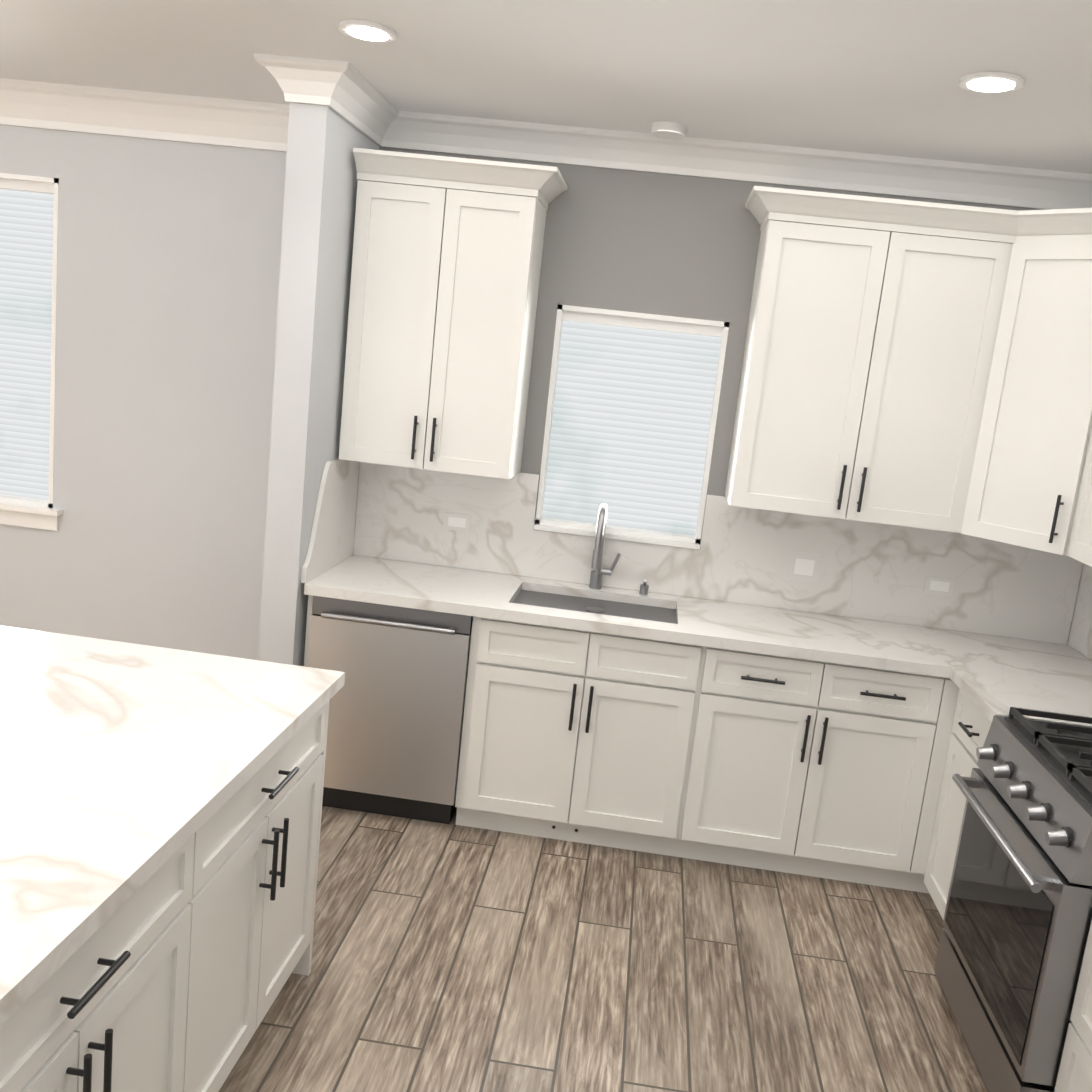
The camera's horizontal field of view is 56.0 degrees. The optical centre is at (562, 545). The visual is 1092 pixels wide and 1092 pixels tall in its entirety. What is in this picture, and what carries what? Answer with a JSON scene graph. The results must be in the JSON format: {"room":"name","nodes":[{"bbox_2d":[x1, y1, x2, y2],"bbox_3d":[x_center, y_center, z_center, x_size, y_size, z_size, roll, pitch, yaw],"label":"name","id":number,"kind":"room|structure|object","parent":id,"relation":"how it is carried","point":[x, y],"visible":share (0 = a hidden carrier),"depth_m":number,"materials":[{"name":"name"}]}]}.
{"room":"kitchen","nodes":[
{"label":"kitchen","id":0,"kind":"room"},
{"bbox_2d":[0,124,286,659],"bbox_3d":[-3.964,-0.817,4.812,5.995,2.750,0.150,7,10,4],"label":"wall","id":1,"kind":"structure","parent":0,"point":[168,263],"depth_m":4.54,"materials":[{"name":"paint"}]},
{"bbox_2d":[0,173,62,530],"bbox_3d":[-2.611,-0.878,4.612,0.823,1.544,0.130,7,10,4],"label":"living room window","id":2,"kind":"structure","parent":1,"relation":"in","point":[28,243],"depth_m":4.64,"materials":[{"name":"white"}]},
{"bbox_2d":[0,78,287,151],"bbox_3d":[-3.765,-2.050,4.447,5.845,0.165,0.110,7,10,4],"label":"crown molding","id":3,"kind":"structure","parent":1,"relation":"attached to","point":[24,103],"depth_m":4.30,"materials":[{"name":"white wood"}]},
{"bbox_2d":[258,102,378,665],"bbox_3d":[-0.967,-0.380,4.210,0.135,2.750,0.900,7,10,4],"label":"wall","id":4,"kind":"structure","parent":0,"point":[320,192],"depth_m":3.77,"materials":[{"name":"paint"}]},
{"bbox_2d":[252,53,307,124],"bbox_3d":[-0.957,-1.645,3.795,0.100,0.125,0.705,7,10,4],"label":"crown molding","id":5,"kind":"structure","parent":4,"relation":"attached to","point":[291,74],"depth_m":3.50,"materials":[{"name":"white wood"}]},
{"bbox_2d":[308,58,403,147],"bbox_3d":[-0.739,-1.613,3.748,0.105,0.125,0.645,7,10,4],"label":"crown molding","id":6,"kind":"structure","parent":4,"relation":"attached to","point":[349,92],"depth_m":3.66,"materials":[{"name":"white wood"}]},
{"bbox_2d":[0,0,1091,173],"bbox_3d":[-2.559,-1.293,0.285,9.350,0.100,8.600,7,10,4],"label":"ceiling","id":7,"kind":"structure","parent":0,"point":[881,77],"depth_m":3.17,"materials":[{"name":"paint"}]},
{"bbox_2d":[338,20,396,42],"bbox_3d":[-0.576,-1.522,3.037,0.170,0.014,0.170,7,10,4],"label":"recessed light","id":8,"kind":"object","parent":7,"relation":"in","point":[367,31],"visible":0.94,"depth_m":3.01,"materials":[{"name":"white plastic"}]},
{"bbox_2d":[651,121,686,138],"bbox_3d":[0.398,-1.548,3.824,0.130,0.034,0.130,7,10,4],"label":"smoke detector","id":9,"kind":"object","parent":7,"relation":"attached to","point":[668,130],"visible":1,"depth_m":3.78,"materials":[{"name":"white plastic"}]},
{"bbox_2d":[959,72,1023,93],"bbox_3d":[1.204,-1.298,2.880,0.170,0.014,0.170,7,10,4],"label":"recessed light","id":10,"kind":"object","parent":7,"relation":"in","point":[991,82],"visible":0.92,"depth_m":2.86,"materials":[{"name":"white plastic"}]},
{"bbox_2d":[218,806,988,1091],"bbox_3d":[0.231,1.856,0.552,3.100,0.060,8.600,7,10,4],"label":"floor","id":11,"kind":"structure","parent":0,"point":[451,957],"depth_m":3.18,"materials":[{"name":"brown wood"}]},
{"bbox_2d":[308,596,472,823],"bbox_3d":[-0.666,0.608,4.228,0.612,0.875,0.641,7,10,4],"label":"dishwasher","id":12,"kind":"object","parent":11,"relation":"on","point":[395,718],"visible":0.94,"depth_m":3.94,"materials":[{"name":"silver metal"}]},
{"bbox_2d":[455,616,611,842],"bbox_3d":[-0.106,0.668,4.207,0.507,0.884,0.608,7,10,4],"label":"base cabinet","id":13,"kind":"object","parent":11,"relation":"on","point":[534,695],"depth_m":3.91,"materials":[{"name":"white wood"}]},
{"bbox_2d":[551,824,556,829],"bbox_3d":[-0.034,1.107,4.042,0.026,0.026,0.002,7,10,4],"label":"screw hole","id":14,"kind":"object","parent":13,"relation":"attached to","point":[553,826],"depth_m":4.04,"materials":[{"name":"plastic"}]},
{"bbox_2d":[573,827,579,832],"bbox_3d":[0.055,1.118,4.035,0.026,0.026,0.002,7,10,4],"label":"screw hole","id":15,"kind":"object","parent":13,"relation":"attached to","point":[575,829],"depth_m":4.03,"materials":[{"name":"plastic"}]},
{"bbox_2d":[304,503,1091,678],"bbox_3d":[0.586,0.112,4.028,3.047,0.414,0.637,7,10,4],"label":"countertop","id":16,"kind":"structure","parent":13,"relation":"on","point":[593,607],"depth_m":3.99,"materials":[{"name":"stone"}]},
{"bbox_2d":[584,634,727,859],"bbox_3d":[0.301,0.718,4.176,0.552,0.884,0.608,7,10,4],"label":"base cabinet","id":17,"kind":"object","parent":11,"relation":"on","point":[659,710],"depth_m":3.88,"materials":[{"name":"white wood"}]},
{"bbox_2d":[696,649,847,875],"bbox_3d":[0.721,0.770,4.144,0.566,0.884,0.608,7,10,4],"label":"base cabinet","id":18,"kind":"object","parent":11,"relation":"on","point":[822,769],"depth_m":3.84,"materials":[{"name":"white wood"}]},
{"bbox_2d":[812,665,943,889],"bbox_3d":[1.154,0.823,4.110,0.547,0.884,0.608,7,10,4],"label":"base cabinet","id":19,"kind":"object","parent":11,"relation":"on","point":[885,722],"depth_m":3.81,"materials":[{"name":"white wood"}]},
{"bbox_2d":[904,677,990,919],"bbox_3d":[1.645,0.985,3.517,0.661,0.884,0.559,7,10,4],"label":"base cabinet","id":20,"kind":"object","parent":11,"relation":"on","point":[961,728],"depth_m":3.69,"materials":[{"name":"white wood"}]},
{"bbox_2d":[940,663,1091,727],"bbox_3d":[1.683,0.536,3.406,0.677,0.040,0.500,7,10,4],"label":"countertop","id":21,"kind":"structure","parent":20,"relation":"on","point":[990,676],"depth_m":3.48,"materials":[{"name":"stone"}]},
{"bbox_2d":[934,707,1091,1091],"bbox_3d":[1.525,1.052,2.866,0.748,0.962,0.754,7,10,4],"label":"range","id":22,"kind":"object","parent":11,"relation":"on","point":[1013,937],"visible":1,"depth_m":2.76,"materials":[{"name":"silver metal"}]},
{"bbox_2d":[1054,920,1091,1091],"bbox_3d":[1.535,1.208,2.230,0.628,0.884,0.536,7,10,4],"label":"base cabinet","id":23,"kind":"object","parent":11,"relation":"on","point":[1075,1069],"depth_m":2.47,"materials":[{"name":"white wood"}]},
{"bbox_2d":[350,146,1045,556],"bbox_3d":[0.721,-0.224,4.362,3.220,2.750,0.150,7,10,4],"label":"wall","id":24,"kind":"structure","parent":0,"point":[654,242],"depth_m":4.16,"materials":[{"name":"paint"}]},
{"bbox_2d":[339,148,466,470],"bbox_3d":[-0.615,-0.919,4.126,0.405,1.169,0.331,7,10,4],"label":"upper cabinet","id":25,"kind":"object","parent":24,"relation":"attached to","point":[408,228],"depth_m":3.96,"materials":[{"name":"white wood"}]},
{"bbox_2d":[439,158,554,478],"bbox_3d":[-0.332,-0.885,4.104,0.404,1.169,0.331,7,10,4],"label":"upper cabinet","id":26,"kind":"object","parent":24,"relation":"attached to","point":[505,204],"depth_m":3.95,"materials":[{"name":"white wood"}]},
{"bbox_2d":[534,304,728,549],"bbox_3d":[0.283,-0.497,4.309,0.705,0.940,0.115,7,10,4],"label":"kitchen window","id":27,"kind":"structure","parent":24,"relation":"in","point":[632,411],"depth_m":4.35,"materials":[{"name":"white"}]},
{"bbox_2d":[301,458,1091,660],"bbox_3d":[0.496,0.210,3.132,3.065,0.442,2.445,7,10,4],"label":"backsplash panel","id":28,"kind":"object","parent":24,"relation":"attached to","point":[869,570],"visible":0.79,"depth_m":4.29,"materials":[{"name":"stone"}]},
{"bbox_2d":[443,512,470,531],"bbox_3d":[-0.451,-0.102,4.395,0.115,0.072,0.007,7,10,4],"label":"outlet","id":29,"kind":"object","parent":28,"relation":"attached to","point":[457,522],"visible":1,"depth_m":4.39,"materials":[{"name":"plastic"}]},
{"bbox_2d":[788,551,820,582],"bbox_3d":[1.010,0.088,4.284,0.118,0.118,0.007,7,10,4],"label":"light switch","id":30,"kind":"object","parent":28,"relation":"attached to","point":[804,566],"visible":1,"depth_m":4.28,"materials":[{"name":"plastic"}]},
{"bbox_2d":[924,576,954,595],"bbox_3d":[1.559,0.165,4.243,0.115,0.072,0.007,7,10,4],"label":"outlet","id":31,"kind":"object","parent":28,"relation":"attached to","point":[939,585],"visible":1,"depth_m":4.24,"materials":[{"name":"plastic"}]},
{"bbox_2d":[378,111,1091,209],"bbox_3d":[0.720,-1.503,4.016,2.960,0.125,0.095,7,10,4],"label":"crown molding","id":32,"kind":"structure","parent":24,"relation":"attached to","point":[614,149],"depth_m":4.02,"materials":[{"name":"white wood"}]},
{"bbox_2d":[725,188,874,516],"bbox_3d":[0.972,-0.724,4.003,0.502,1.169,0.331,7,10,4],"label":"upper cabinet","id":33,"kind":"object","parent":24,"relation":"attached to","point":[812,255],"depth_m":3.85,"materials":[{"name":"white wood"}]},
{"bbox_2d":[827,197,1006,531],"bbox_3d":[1.369,-0.670,3.945,0.544,1.169,0.387,7,10,4],"label":"upper cabinet","id":34,"kind":"object","parent":24,"relation":"attached to","point":[917,364],"depth_m":3.82,"materials":[{"name":"white wood"}]},
{"bbox_2d":[951,208,1091,553],"bbox_3d":[1.855,-0.585,3.769,0.667,1.169,0.667,7,10,4],"label":"upper cabinet","id":35,"kind":"object","parent":24,"relation":"attached to","point":[1035,355],"depth_m":3.67,"materials":[{"name":"white wood"}]},
{"bbox_3d":[-4.395,1.286,0.909,6.250,0.060,8.600,7,10,4],"label":"floor","id":36,"kind":"structure","parent":0,"visible":0},
{"bbox_2d":[0,686,342,1091],"bbox_3d":[-1.071,0.938,2.155,0.666,0.884,1.698,7,10,4],"label":"kitchen island","id":37,"kind":"object","parent":36,"relation":"on","point":[166,992],"depth_m":2.14,"materials":[{"name":"wood"}]},
{"bbox_2d":[0,626,344,1017],"bbox_3d":[-1.226,0.460,2.089,1.060,0.040,1.756,7,10,4],"label":"island countertop","id":38,"kind":"structure","parent":37,"relation":"on","point":[112,753],"depth_m":2.19,"materials":[{"name":"white stone"}]},
{"bbox_3d":[1.829,0.682,0.071,0.150,2.750,8.360,7,10,4],"label":"wall","id":39,"kind":"structure","parent":0,"visible":0},
{"bbox_2d":[1055,356,1091,566],"bbox_3d":[1.940,-0.474,3.216,0.387,1.169,0.641,7,10,4],"label":"upper cabinet","id":40,"kind":"object","parent":39,"relation":"attached to","point":[1074,540],"depth_m":3.53,"materials":[{"name":"white wood"}]}
]}

